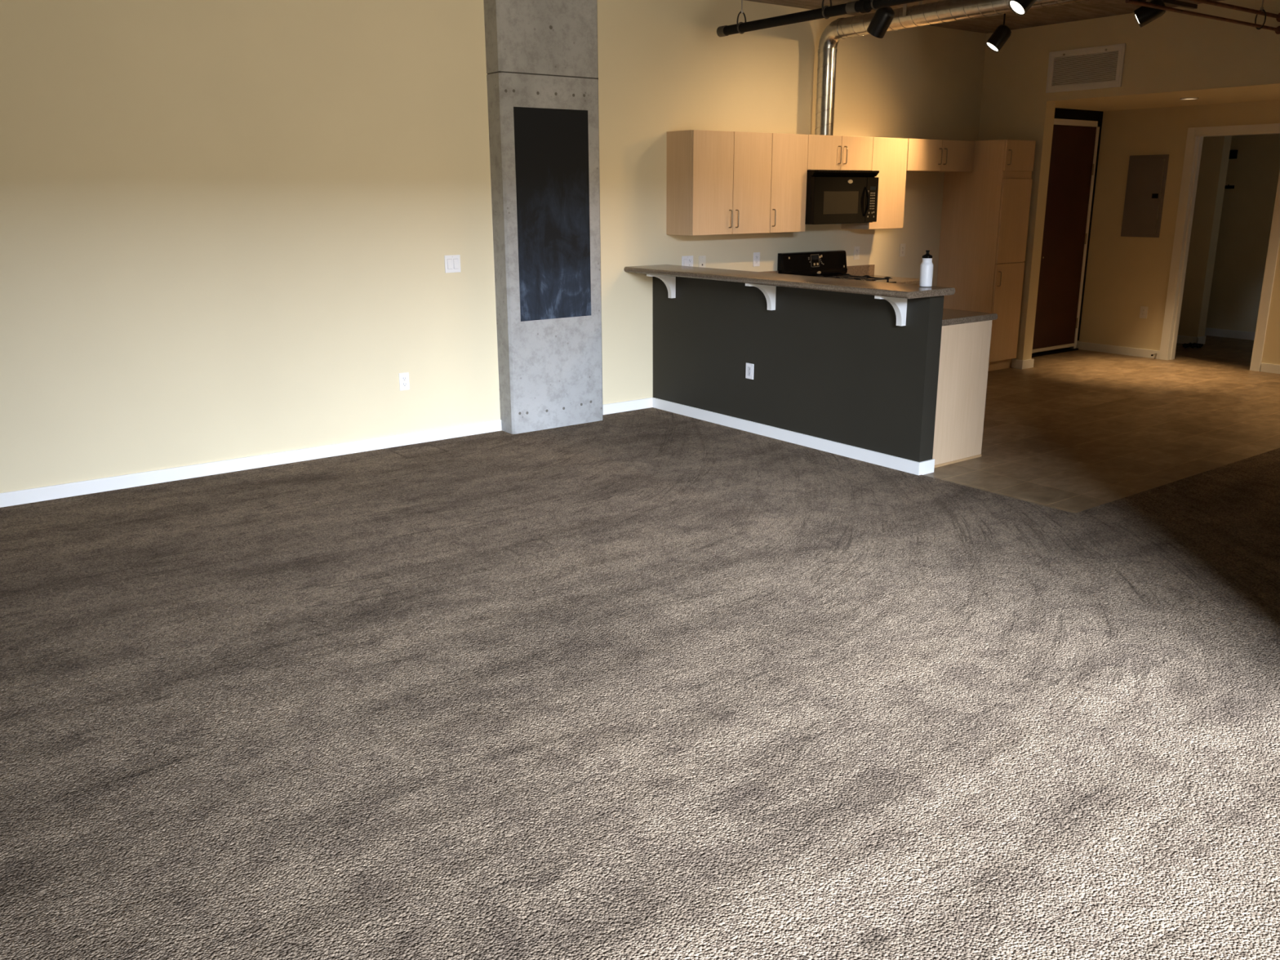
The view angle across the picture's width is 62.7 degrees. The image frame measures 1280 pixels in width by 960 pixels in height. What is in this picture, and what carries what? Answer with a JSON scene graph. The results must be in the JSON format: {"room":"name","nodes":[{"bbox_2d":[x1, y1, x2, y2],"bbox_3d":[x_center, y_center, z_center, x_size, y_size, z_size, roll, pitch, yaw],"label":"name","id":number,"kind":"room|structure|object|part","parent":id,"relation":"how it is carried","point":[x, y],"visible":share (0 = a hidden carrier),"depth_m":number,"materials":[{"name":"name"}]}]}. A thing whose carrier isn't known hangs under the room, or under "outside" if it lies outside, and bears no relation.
{"room":"empty living room","nodes":[
{"label":"empty living room","id":0,"kind":"room"},
{"bbox_2d":[0,0,986,493],"bbox_3d":[-1.683,-1.715,6.845,12.505,3.140,0.200,-11,19,-35],"label":"wall","id":1,"kind":"structure","parent":0,"point":[228,228],"depth_m":6.49,"materials":[{"name":"beige paint"}]},
{"bbox_2d":[0,419,502,507],"bbox_3d":[-3.729,0.159,5.624,6.814,0.088,0.014,-11,19,-35],"label":"baseboard","id":2,"kind":"structure","parent":1,"relation":"attached to","point":[122,482],"depth_m":6.49,"materials":[{"name":"white paint"}]},
{"bbox_2d":[399,372,409,391],"bbox_3d":[-1.585,-0.662,7.070,0.070,0.117,0.008,-11,19,-35],"label":"power outlet","id":3,"kind":"object","parent":1,"relation":"attached to","point":[404,384],"visible":1,"depth_m":7.07,"materials":[{"name":"white plastic"}]},
{"bbox_2d":[401,376,406,381],"bbox_3d":[-1.583,-0.680,7.063,0.033,0.029,0.002,-11,19,-35],"label":"receptacle","id":4,"kind":"object","parent":3,"relation":"attached to","point":[403,378],"depth_m":7.06,"materials":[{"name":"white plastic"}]},
{"bbox_2d":[402,382,407,386],"bbox_3d":[-1.583,-0.643,7.073,0.033,0.029,0.002,-11,19,-35],"label":"receptacle","id":5,"kind":"object","parent":3,"relation":"attached to","point":[404,384],"depth_m":7.07,"materials":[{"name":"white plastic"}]},
{"bbox_2d":[444,254,460,272],"bbox_3d":[-1.265,-1.460,7.101,0.116,0.116,0.011,-11,19,-35],"label":"light switch","id":6,"kind":"object","parent":1,"relation":"attached to","point":[452,263],"visible":1,"depth_m":7.10,"materials":[{"name":"white plastic"}]},
{"bbox_2d":[602,397,652,414],"bbox_3d":[-0.133,-0.568,8.220,0.597,0.088,0.014,-11,19,-35],"label":"baseboard","id":7,"kind":"structure","parent":1,"relation":"attached to","point":[627,406],"depth_m":8.23,"materials":[{"name":"white paint"}]},
{"bbox_2d":[681,255,693,266],"bbox_3d":[0.377,-1.712,8.307,0.115,0.115,0.011,-11,19,-35],"label":"light switch","id":8,"kind":"object","parent":1,"relation":"attached to","point":[687,260],"visible":0.79,"depth_m":8.30,"materials":[{"name":"white plastic"}]},
{"bbox_2d":[698,255,706,267],"bbox_3d":[0.497,-1.733,8.398,0.071,0.115,0.006,-11,19,-35],"label":"phone jack","id":9,"kind":"object","parent":1,"relation":"attached to","point":[702,259],"visible":0.7,"depth_m":8.39,"materials":[{"name":"beige plastic"}]},
{"bbox_2d":[666,129,772,235],"bbox_3d":[0.626,-2.290,8.124,0.797,0.756,0.350,-11,19,-35],"label":"upper cabinet","id":10,"kind":"object","parent":1,"relation":"attached to","point":[718,182],"visible":1,"depth_m":7.97,"materials":[{"name":"brown wood"}]},
{"bbox_3d":[0.546,-2.231,7.908,0.395,0.752,0.018,-11,19,-35],"label":"door","id":11,"kind":"part","parent":10,"relation":"part of","materials":[{"name":"brown wood"}]},
{"bbox_3d":[0.696,-2.000,8.052,0.010,0.138,0.035,-11,19,-35],"label":"handle","id":12,"kind":"part","parent":10,"relation":"part of","materials":[{"name":"silver metal"}]},
{"bbox_3d":[0.750,-2.011,8.091,0.010,0.138,0.035,-11,19,-35],"label":"handle","id":13,"kind":"part","parent":10,"relation":"part of","materials":[{"name":"silver metal"}]},
{"bbox_3d":[0.865,-2.295,8.138,0.393,0.752,0.018,-11,19,-35],"label":"door","id":14,"kind":"part","parent":10,"relation":"part of","materials":[{"name":"brown wood"}]},
{"bbox_2d":[752,252,759,266],"bbox_3d":[0.969,-1.833,8.736,0.072,0.114,0.008,-11,19,-35],"label":"power outlet","id":15,"kind":"object","parent":1,"relation":"attached to","point":[756,255],"visible":1,"depth_m":8.73,"materials":[{"name":"white plastic"}]},
{"bbox_2d":[762,271,777,273],"bbox_3d":[0.686,-1.628,8.564,1.194,0.096,0.019,-11,19,-35],"label":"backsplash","id":16,"kind":"structure","parent":1,"relation":"attached to","point":[773,272],"depth_m":8.85,"materials":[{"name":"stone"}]},
{"bbox_2d":[769,133,808,232],"bbox_3d":[1.103,-2.387,8.468,0.394,0.756,0.350,-11,19,-35],"label":"upper cabinet","id":17,"kind":"object","parent":1,"relation":"attached to","point":[789,151],"visible":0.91,"depth_m":8.36,"materials":[{"name":"brown wood"}]},
{"bbox_3d":[1.062,-2.074,8.316,0.010,0.138,0.035,-11,19,-35],"label":"handle","id":18,"kind":"part","parent":17,"relation":"part of","materials":[{"name":"silver metal"}]},
{"bbox_2d":[807,134,873,170],"bbox_3d":[1.567,-2.714,8.740,0.768,0.272,0.350,-11,19,-35],"label":"upper cabinet","id":19,"kind":"object","parent":1,"relation":"attached to","point":[837,153],"visible":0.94,"depth_m":8.62,"materials":[{"name":"brown wood"}]},
{"bbox_3d":[1.494,-2.656,8.529,0.383,0.268,0.018,-11,19,-35],"label":"door","id":20,"kind":"part","parent":19,"relation":"part of","materials":[{"name":"brown wood"}]},
{"bbox_3d":[1.637,-2.660,8.604,0.010,0.145,0.035,-11,19,-35],"label":"handle","id":21,"kind":"part","parent":19,"relation":"part of","materials":[{"name":"silver metal"}]},
{"bbox_2d":[804,169,879,224],"bbox_3d":[1.598,-2.365,8.796,0.767,0.428,0.446,-11,19,-35],"label":"microwave","id":22,"kind":"object","parent":19,"relation":"attached to","point":[833,196],"visible":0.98,"depth_m":8.62,"materials":[{"name":"black glass"}]},
{"bbox_3d":[1.631,-2.297,8.641,0.619,0.370,0.044,-11,19,-35],"label":"door","id":23,"kind":"part","parent":22,"relation":"part of","materials":[{"name":"black glass"}]},
{"bbox_2d":[810,169,879,177],"bbox_3d":[1.690,-2.515,8.627,0.767,0.049,0.044,-11,19,-35],"label":"vent hood","id":24,"kind":"object","parent":22,"relation":"attached to","point":[814,173],"depth_m":8.60,"materials":[{"name":"black metal"}]},
{"bbox_3d":[1.897,-2.326,8.780,0.050,0.239,0.025,5,16,19],"label":"handle","id":25,"kind":"part","parent":22,"relation":"part of","materials":[{"name":"black plastic"}]},
{"bbox_3d":[1.939,-2.362,8.862,0.146,0.364,0.044,-11,19,-35],"label":"control panel","id":26,"kind":"part","parent":22,"relation":"part of","materials":[{"name":"black plastic"}]},
{"bbox_3d":[1.692,-2.671,8.644,0.010,0.145,0.035,-11,19,-35],"label":"handle","id":27,"kind":"part","parent":19,"relation":"part of","materials":[{"name":"silver metal"}]},
{"bbox_3d":[1.801,-2.718,8.751,0.377,0.268,0.018,-11,19,-35],"label":"door","id":28,"kind":"part","parent":19,"relation":"part of","materials":[{"name":"brown wood"}]},
{"bbox_2d":[853,246,859,259],"bbox_3d":[1.947,-2.039,9.439,0.072,0.116,0.008,-11,19,-35],"label":"power outlet","id":29,"kind":"object","parent":1,"relation":"attached to","point":[856,249],"visible":1,"depth_m":9.43,"materials":[{"name":"beige plastic"}]},
{"bbox_2d":[846,264,875,275],"bbox_3d":[1.961,-1.886,9.484,0.440,0.096,0.019,-11,19,-35],"label":"backsplash","id":30,"kind":"structure","parent":1,"relation":"attached to","point":[868,269],"depth_m":9.50,"materials":[{"name":"stone"}]},
{"bbox_2d":[841,137,908,229],"bbox_3d":[2.046,-2.583,9.170,0.451,0.756,0.315,-11,19,-35],"label":"upper cabinet","id":31,"kind":"object","parent":1,"relation":"attached to","point":[889,157],"visible":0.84,"depth_m":9.06,"materials":[{"name":"brown wood"}]},
{"bbox_3d":[2.135,-2.552,9.055,0.447,0.752,0.018,-11,19,-35],"label":"door","id":32,"kind":"part","parent":31,"relation":"part of","materials":[{"name":"brown wood"}]},
{"bbox_2d":[899,244,905,256],"bbox_3d":[2.447,-2.143,9.800,0.074,0.116,0.008,-11,19,-35],"label":"power outlet","id":33,"kind":"object","parent":1,"relation":"attached to","point":[902,246],"visible":1,"depth_m":9.80,"materials":[{"name":"beige plastic"}]},
{"bbox_2d":[906,138,974,172],"bbox_3d":[2.610,-2.926,9.492,0.926,0.269,0.350,-11,19,-35],"label":"upper cabinet","id":34,"kind":"object","parent":1,"relation":"attached to","point":[924,155],"visible":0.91,"depth_m":9.37,"materials":[{"name":"brown wood"}]},
{"bbox_3d":[2.502,-2.861,9.256,0.457,0.265,0.018,-11,19,-35],"label":"door","id":35,"kind":"part","parent":34,"relation":"part of","materials":[{"name":"brown wood"}]},
{"bbox_3d":[2.675,-2.879,9.351,0.010,0.143,0.035,-11,19,-35],"label":"handle","id":36,"kind":"part","parent":34,"relation":"part of","materials":[{"name":"silver metal"}]},
{"bbox_3d":[2.731,-2.890,9.391,0.010,0.143,0.035,-11,19,-35],"label":"handle","id":37,"kind":"part","parent":34,"relation":"part of","materials":[{"name":"silver metal"}]},
{"bbox_3d":[2.873,-2.936,9.523,0.461,0.265,0.018,-11,19,-35],"label":"door","id":38,"kind":"part","parent":34,"relation":"part of","materials":[{"name":"brown wood"}]},
{"bbox_2d":[483,0,603,434],"bbox_3d":[-0.645,-1.886,7.360,0.789,3.090,0.176,-11,19,-35],"label":"concrete column","id":39,"kind":"structure","parent":0,"point":[543,54],"depth_m":7.22,"materials":[{"name":"grey concrete"}]},
{"bbox_2d":[513,106,591,321],"bbox_3d":[-0.595,-1.831,7.298,0.592,1.412,0.003,-11,19,-35],"label":"chalkboard","id":40,"kind":"object","parent":39,"relation":"attached to","point":[551,144],"visible":1,"depth_m":7.29,"materials":[{"name":"paint"}]},
{"bbox_2d":[652,276,944,462],"bbox_3d":[0.942,-0.837,7.281,0.126,1.074,2.640,-11,19,-35],"label":"wall","id":41,"kind":"structure","parent":0,"point":[831,366],"depth_m":6.96,"materials":[{"name":"grey paint"}]},
{"bbox_2d":[646,273,675,297],"bbox_3d":[0.159,-1.453,7.872,0.244,0.190,0.040,-11,19,-35],"label":"bracket","id":42,"kind":"object","parent":41,"relation":"attached to","point":[669,281],"visible":0.95,"depth_m":7.90,"materials":[{"name":"white paint"}]},
{"bbox_2d":[745,362,754,379],"bbox_3d":[0.773,-0.768,7.417,0.008,0.110,0.078,-11,19,-35],"label":"power outlet","id":43,"kind":"object","parent":41,"relation":"attached to","point":[749,366],"visible":1,"depth_m":7.41,"materials":[{"name":"white plastic"}]},
{"bbox_2d":[747,366,751,376],"bbox_3d":[0.771,-0.767,7.416,0.003,0.066,0.033,-11,19,-35],"label":"receptacle","id":44,"kind":"object","parent":43,"relation":"attached to","point":[748,367],"depth_m":7.41,"materials":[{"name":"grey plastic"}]},
{"bbox_2d":[745,283,776,310],"bbox_3d":[0.806,-1.227,7.038,0.244,0.190,0.040,-11,19,-35],"label":"bracket","id":45,"kind":"object","parent":41,"relation":"attached to","point":[769,291],"visible":0.95,"depth_m":7.07,"materials":[{"name":"white paint"}]},
{"bbox_2d":[623,264,955,298],"bbox_3d":[0.858,-1.348,7.042,0.429,0.039,2.694,-11,19,-35],"label":"countertop","id":46,"kind":"structure","parent":41,"relation":"on","point":[828,284],"depth_m":6.69,"materials":[{"name":"stone"}]},
{"bbox_2d":[919,250,933,287],"bbox_3d":[1.679,-1.238,6.159,0.075,0.210,0.075,-11,19,-35],"label":"water bottle","id":47,"kind":"object","parent":46,"relation":"on","point":[926,265],"visible":1,"depth_m":6.14,"materials":[{"name":"white plastic"}]},
{"bbox_3d":[1.679,-1.309,6.140,0.060,0.025,0.060,-11,19,-35],"label":"lid","id":48,"kind":"part","parent":47,"relation":"part of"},
{"bbox_2d":[652,397,934,475],"bbox_3d":[0.945,-0.350,7.406,0.146,0.088,2.654,-11,19,-35],"label":"baseboard","id":49,"kind":"structure","parent":41,"relation":"attached to","point":[926,467],"depth_m":7.08,"materials":[{"name":"white paint"}]},
{"bbox_2d":[874,295,906,325],"bbox_3d":[1.472,-0.995,6.181,0.244,0.190,0.040,-11,19,-35],"label":"bracket","id":50,"kind":"object","parent":41,"relation":"attached to","point":[900,304],"visible":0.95,"depth_m":6.21,"materials":[{"name":"white paint"}]},
{"bbox_2d":[745,0,1222,33],"bbox_3d":[1.227,-2.701,3.982,14.175,0.250,7.700,-11,19,-35],"label":"ceiling","id":51,"kind":"structure","parent":0,"point":[1091,9],"depth_m":8.73,"materials":[{"name":"concrete"}]},
{"bbox_2d":[716,0,924,36],"bbox_3d":[1.504,-2.988,6.205,0.087,0.372,3.122,-11,19,-35],"label":"pipe","id":52,"kind":"object","parent":51,"relation":"hanging from","point":[861,6],"visible":1,"depth_m":6.74,"materials":[{"name":"metal"}]},
{"bbox_2d":[866,6,894,38],"bbox_3d":[1.668,-3.254,7.230,0.147,0.403,0.201,-11,19,-35],"label":"spotlight","id":53,"kind":"object","parent":51,"relation":"hanging from","point":[882,18],"visible":0.88,"depth_m":7.21,"materials":[{"name":"black metal"}]},
{"bbox_2d":[814,0,1089,135],"bbox_3d":[2.827,-2.861,6.876,0.180,0.984,4.518,-11,19,-35],"label":"duct","id":54,"kind":"object","parent":51,"relation":"hanging from","point":[921,15],"visible":0.9,"depth_m":8.04,"materials":[{"name":"metal"}]},
{"bbox_2d":[986,13,1011,52],"bbox_3d":[2.939,-3.676,8.605,0.200,0.327,0.148,0,15,1],"label":"spotlight","id":55,"kind":"object","parent":51,"relation":"hanging from","point":[1002,33],"visible":0.75,"depth_m":8.56,"materials":[{"name":"black metal"}]},
{"bbox_3d":[2.973,-3.766,8.583,0.015,0.130,0.039,7,17,25],"label":"stem","id":56,"kind":"part","parent":55,"relation":"part of","materials":[{"name":"black metal"}]},
{"bbox_2d":[1008,0,1036,15],"bbox_3d":[2.499,-3.143,6.698,0.286,0.342,0.128,-3,16,-10],"label":"spotlight","id":57,"kind":"object","parent":51,"relation":"hanging from","point":[1020,7],"visible":1,"depth_m":6.68,"materials":[{"name":"black metal"}]},
{"bbox_2d":[1147,0,1197,8],"bbox_3d":[3.541,-3.444,7.343,1.640,0.122,0.154,-11,19,-35],"label":"track","id":58,"kind":"object","parent":51,"relation":"attached to","point":[1175,2],"visible":1,"depth_m":7.73,"materials":[{"name":"black metal"}]},
{"bbox_2d":[1133,0,1165,27],"bbox_3d":[3.577,-3.291,7.391,0.214,0.197,0.153,11,19,35],"label":"spotlight","id":59,"kind":"object","parent":58,"relation":"hanging from","point":[1144,15],"visible":0.82,"depth_m":7.36,"materials":[{"name":"black metal"}]},
{"bbox_2d":[1188,0,1279,29],"bbox_3d":[3.958,-3.336,7.274,2.154,0.288,0.079,-11,19,-35],"label":"pipe","id":60,"kind":"object","parent":51,"relation":"hanging from","point":[1264,12],"visible":0.98,"depth_m":7.57,"materials":[{"name":"metal"}]},
{"bbox_2d":[1125,0,1279,34],"bbox_3d":[3.959,-3.219,7.306,2.154,0.059,0.060,-11,19,-35],"label":"pipe","id":61,"kind":"object","parent":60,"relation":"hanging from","point":[1277,29],"visible":1,"depth_m":7.23,"materials":[{"name":"black metal"}]},
{"bbox_2d":[1031,346,1068,353],"bbox_3d":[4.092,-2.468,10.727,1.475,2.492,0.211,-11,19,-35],"label":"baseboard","id":62,"kind":"structure","parent":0,"point":[1068,347],"depth_m":11.19,"materials":[{"name":"beige paint"}]},
{"bbox_2d":[1031,107,1103,357],"bbox_3d":[4.311,-2.511,10.775,1.054,2.436,0.100,-11,19,-35],"label":"door","id":63,"kind":"structure","parent":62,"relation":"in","point":[1077,133],"depth_m":10.80,"materials":[{"name":"brown paint"}]},
{"bbox_3d":[4.285,-2.461,10.779,1.002,2.337,0.064,-11,19,-35],"label":"frame","id":64,"kind":"part","parent":63,"relation":"part of","materials":[{"name":"white paint"}]},
{"bbox_2d":[924,335,1279,513],"bbox_3d":[4.647,-0.868,9.487,8.588,0.056,3.662,-11,19,-35],"label":"floor","id":65,"kind":"structure","parent":0,"point":[1075,431],"depth_m":7.74,"materials":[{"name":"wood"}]},
{"bbox_2d":[777,249,896,283],"bbox_3d":[1.681,-1.354,8.964,0.770,1.135,0.703,-11,19,-35],"label":"range","id":66,"kind":"object","parent":65,"relation":"on","point":[824,264],"visible":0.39,"depth_m":9.03,"materials":[{"name":"black metal"}]},
{"bbox_2d":[853,279,896,283],"bbox_3d":[1.689,-1.662,8.867,0.762,0.020,0.570,-11,19,-35],"label":"cooktop","id":67,"kind":"object","parent":66,"relation":"in","point":[873,280],"depth_m":8.84,"materials":[{"name":"black metal"}]},
{"bbox_2d":[932,320,992,467],"bbox_3d":[1.403,-0.732,7.272,0.564,0.881,1.932,-11,19,-35],"label":"base cabinet","id":68,"kind":"object","parent":65,"relation":"on","point":[965,348],"visible":0.2,"depth_m":6.54,"materials":[{"name":"brown wood"}]},
{"bbox_2d":[762,271,997,325],"bbox_3d":[1.456,-1.341,7.574,1.198,0.133,2.593,-11,19,-35],"label":"countertop","id":69,"kind":"structure","parent":68,"relation":"on","point":[950,317],"depth_m":6.49,"materials":[{"name":"stone"}]},
{"bbox_2d":[936,139,1035,371],"bbox_3d":[3.267,-2.119,10.000,0.448,2.101,0.690,-11,19,-35],"label":"pantry cabinet","id":70,"kind":"object","parent":65,"relation":"on","point":[985,215],"visible":0.9,"depth_m":9.77,"materials":[{"name":"brown wood"}]},
{"bbox_3d":[3.313,-1.851,9.684,0.010,0.140,0.035,-11,19,-35],"label":"handle","id":71,"kind":"part","parent":70,"relation":"part of","materials":[{"name":"silver metal"}]},
{"bbox_3d":[3.446,-1.579,9.896,0.432,0.906,0.018,-11,19,-35],"label":"door","id":72,"kind":"part","parent":70,"relation":"part of","materials":[{"name":"brown wood"}]},
{"bbox_3d":[3.308,-2.886,9.400,0.010,0.135,0.035,-11,19,-35],"label":"handle","id":73,"kind":"part","parent":70,"relation":"part of","materials":[{"name":"silver metal"}]},
{"bbox_3d":[3.443,-2.383,9.675,0.432,0.748,0.018,-11,19,-35],"label":"door","id":74,"kind":"part","parent":70,"relation":"part of","materials":[{"name":"brown wood"}]},
{"bbox_3d":[3.437,-2.778,9.572,0.432,0.062,0.007,-11,19,-35],"label":"rail","id":75,"kind":"part","parent":70,"relation":"part of","materials":[{"name":"brown wood"}]},
{"bbox_3d":[3.440,-2.939,9.523,0.432,0.265,0.018,-11,19,-35],"label":"door","id":76,"kind":"part","parent":70,"relation":"part of","materials":[{"name":"brown wood"}]},
{"bbox_2d":[1182,342,1203,348],"bbox_3d":[6.012,-1.462,11.436,0.272,0.042,0.190,-11,19,-35],"label":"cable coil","id":77,"kind":"object","parent":65,"relation":"on","point":[1189,344],"visible":1,"depth_m":11.40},
{"bbox_3d":[2.143,-1.316,9.391,0.440,0.880,0.617,-11,19,-35],"label":"base cabinet","id":78,"kind":"object","parent":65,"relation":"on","visible":0},
{"bbox_2d":[846,264,919,284],"bbox_3d":[2.150,-1.803,9.248,0.452,0.133,0.644,-11,19,-35],"label":"countertop","id":79,"kind":"structure","parent":78,"relation":"on","point":[868,269],"depth_m":9.43,"materials":[{"name":"stone"}]},
{"bbox_2d":[977,0,1279,367],"bbox_3d":[6.098,-2.049,7.939,1.620,3.140,7.300,-11,19,-35],"label":"wall","id":80,"kind":"structure","parent":0,"point":[1169,59],"depth_m":9.06,"materials":[{"name":"beige paint"}]},
{"bbox_2d":[1011,358,1034,368],"bbox_3d":[3.715,-1.130,10.207,0.188,0.088,0.122,-11,19,-35],"label":"baseboard","id":81,"kind":"structure","parent":80,"relation":"attached to","point":[1028,363],"depth_m":10.16,"materials":[{"name":"white paint"}]},
{"bbox_2d":[1045,43,1125,93],"bbox_3d":[3.874,-3.585,9.169,0.021,0.345,0.708,-11,19,-35],"label":"air vent","id":82,"kind":"object","parent":80,"relation":"in","point":[1102,66],"visible":1,"depth_m":9.16,"materials":[{"name":"white metal"}]},
{"bbox_2d":[1076,99,1279,367],"bbox_3d":[6.798,-2.191,8.444,0.130,3.140,7.300,-11,19,-35],"label":"wall","id":83,"kind":"structure","parent":0,"point":[1124,274],"depth_m":10.68,"materials":[{"name":"beige paint"}]},
{"bbox_2d":[1076,341,1159,359],"bbox_3d":[5.006,-1.362,11.034,0.014,0.088,0.914,-11,19,-35],"label":"baseboard","id":84,"kind":"structure","parent":83,"relation":"attached to","point":[1080,345],"depth_m":11.02,"materials":[{"name":"white paint"}]},
{"bbox_2d":[1139,306,1147,318],"bbox_3d":[5.148,-1.713,10.745,0.008,0.120,0.078,-11,19,-35],"label":"power outlet","id":85,"kind":"object","parent":83,"relation":"attached to","point":[1144,310],"visible":1,"depth_m":10.74,"materials":[{"name":"white plastic"}]},
{"bbox_2d":[1120,154,1168,237],"bbox_3d":[5.056,-2.844,10.543,0.022,0.794,0.399,-11,19,-35],"label":"electrical panel","id":86,"kind":"object","parent":83,"relation":"attached to","point":[1147,174],"visible":1,"depth_m":10.53,"materials":[{"name":"grey metal"}]},
{"bbox_2d":[1158,123,1279,371],"bbox_3d":[5.617,-2.213,10.059,0.148,2.240,0.970,-11,19,-35],"label":"trim","id":87,"kind":"structure","parent":83,"relation":"attached to","point":[1195,135],"depth_m":10.14,"materials":[{"name":"white paint"}]},
{"bbox_2d":[1260,362,1279,373],"bbox_3d":[7.400,-0.528,7.951,0.014,0.088,5.120,-11,19,-35],"label":"baseboard","id":88,"kind":"structure","parent":83,"relation":"attached to","point":[1265,367],"depth_m":9.86,"materials":[{"name":"white paint"}]},
{"bbox_2d":[1179,97,1198,100],"bbox_3d":[4.825,-3.353,9.235,0.149,0.017,0.149,-11,19,-35],"label":"recessed light","id":89,"kind":"object","parent":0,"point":[1188,98],"visible":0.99,"depth_m":9.21,"materials":[{"name":"white paint"}]},
{"bbox_2d":[1177,133,1279,337],"bbox_3d":[6.470,-2.538,10.814,2.195,2.560,3.100,-11,19,-35],"label":"wall","id":90,"kind":"structure","parent":0,"point":[1231,228],"depth_m":11.73,"materials":[{"name":"beige paint"}]},
{"bbox_2d":[1176,327,1255,344],"bbox_3d":[6.880,-1.480,11.419,0.924,0.095,2.900,-11,19,-35],"label":"baseboard","id":91,"kind":"structure","parent":90,"relation":"attached to","point":[1208,331],"depth_m":12.07,"materials":[{"name":"white paint"}]},
{"bbox_2d":[1224,184,1234,188],"bbox_3d":[6.669,-3.329,11.926,0.076,0.047,0.110,-11,19,-35],"label":"hook","id":92,"kind":"object","parent":90,"relation":"attached to","point":[1228,186],"visible":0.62,"depth_m":11.92,"materials":[{"name":"black metal"}]},
{"bbox_2d":[1228,150,1238,159],"bbox_3d":[6.675,-3.669,11.845,0.050,0.095,0.090,-11,19,-35],"label":"wall box","id":93,"kind":"object","parent":90,"relation":"attached to","point":[1233,153],"visible":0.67,"depth_m":11.82,"materials":[{"name":"black plastic"}]},
{"bbox_3d":[2.371,0.268,5.674,17.000,0.099,7.700,-11,19,-35],"label":"floor slab","id":94,"kind":"structure","parent":0,"visible":0},
{"bbox_2d":[0,407,1279,959],"bbox_3d":[1.241,0.396,4.830,13.773,0.012,7.298,-11,19,-35],"label":"carpet","id":95,"kind":"object","parent":94,"relation":"on","point":[651,683],"visible":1,"depth_m":3.49,"materials":[{"name":"grey carpet"}]}
]}

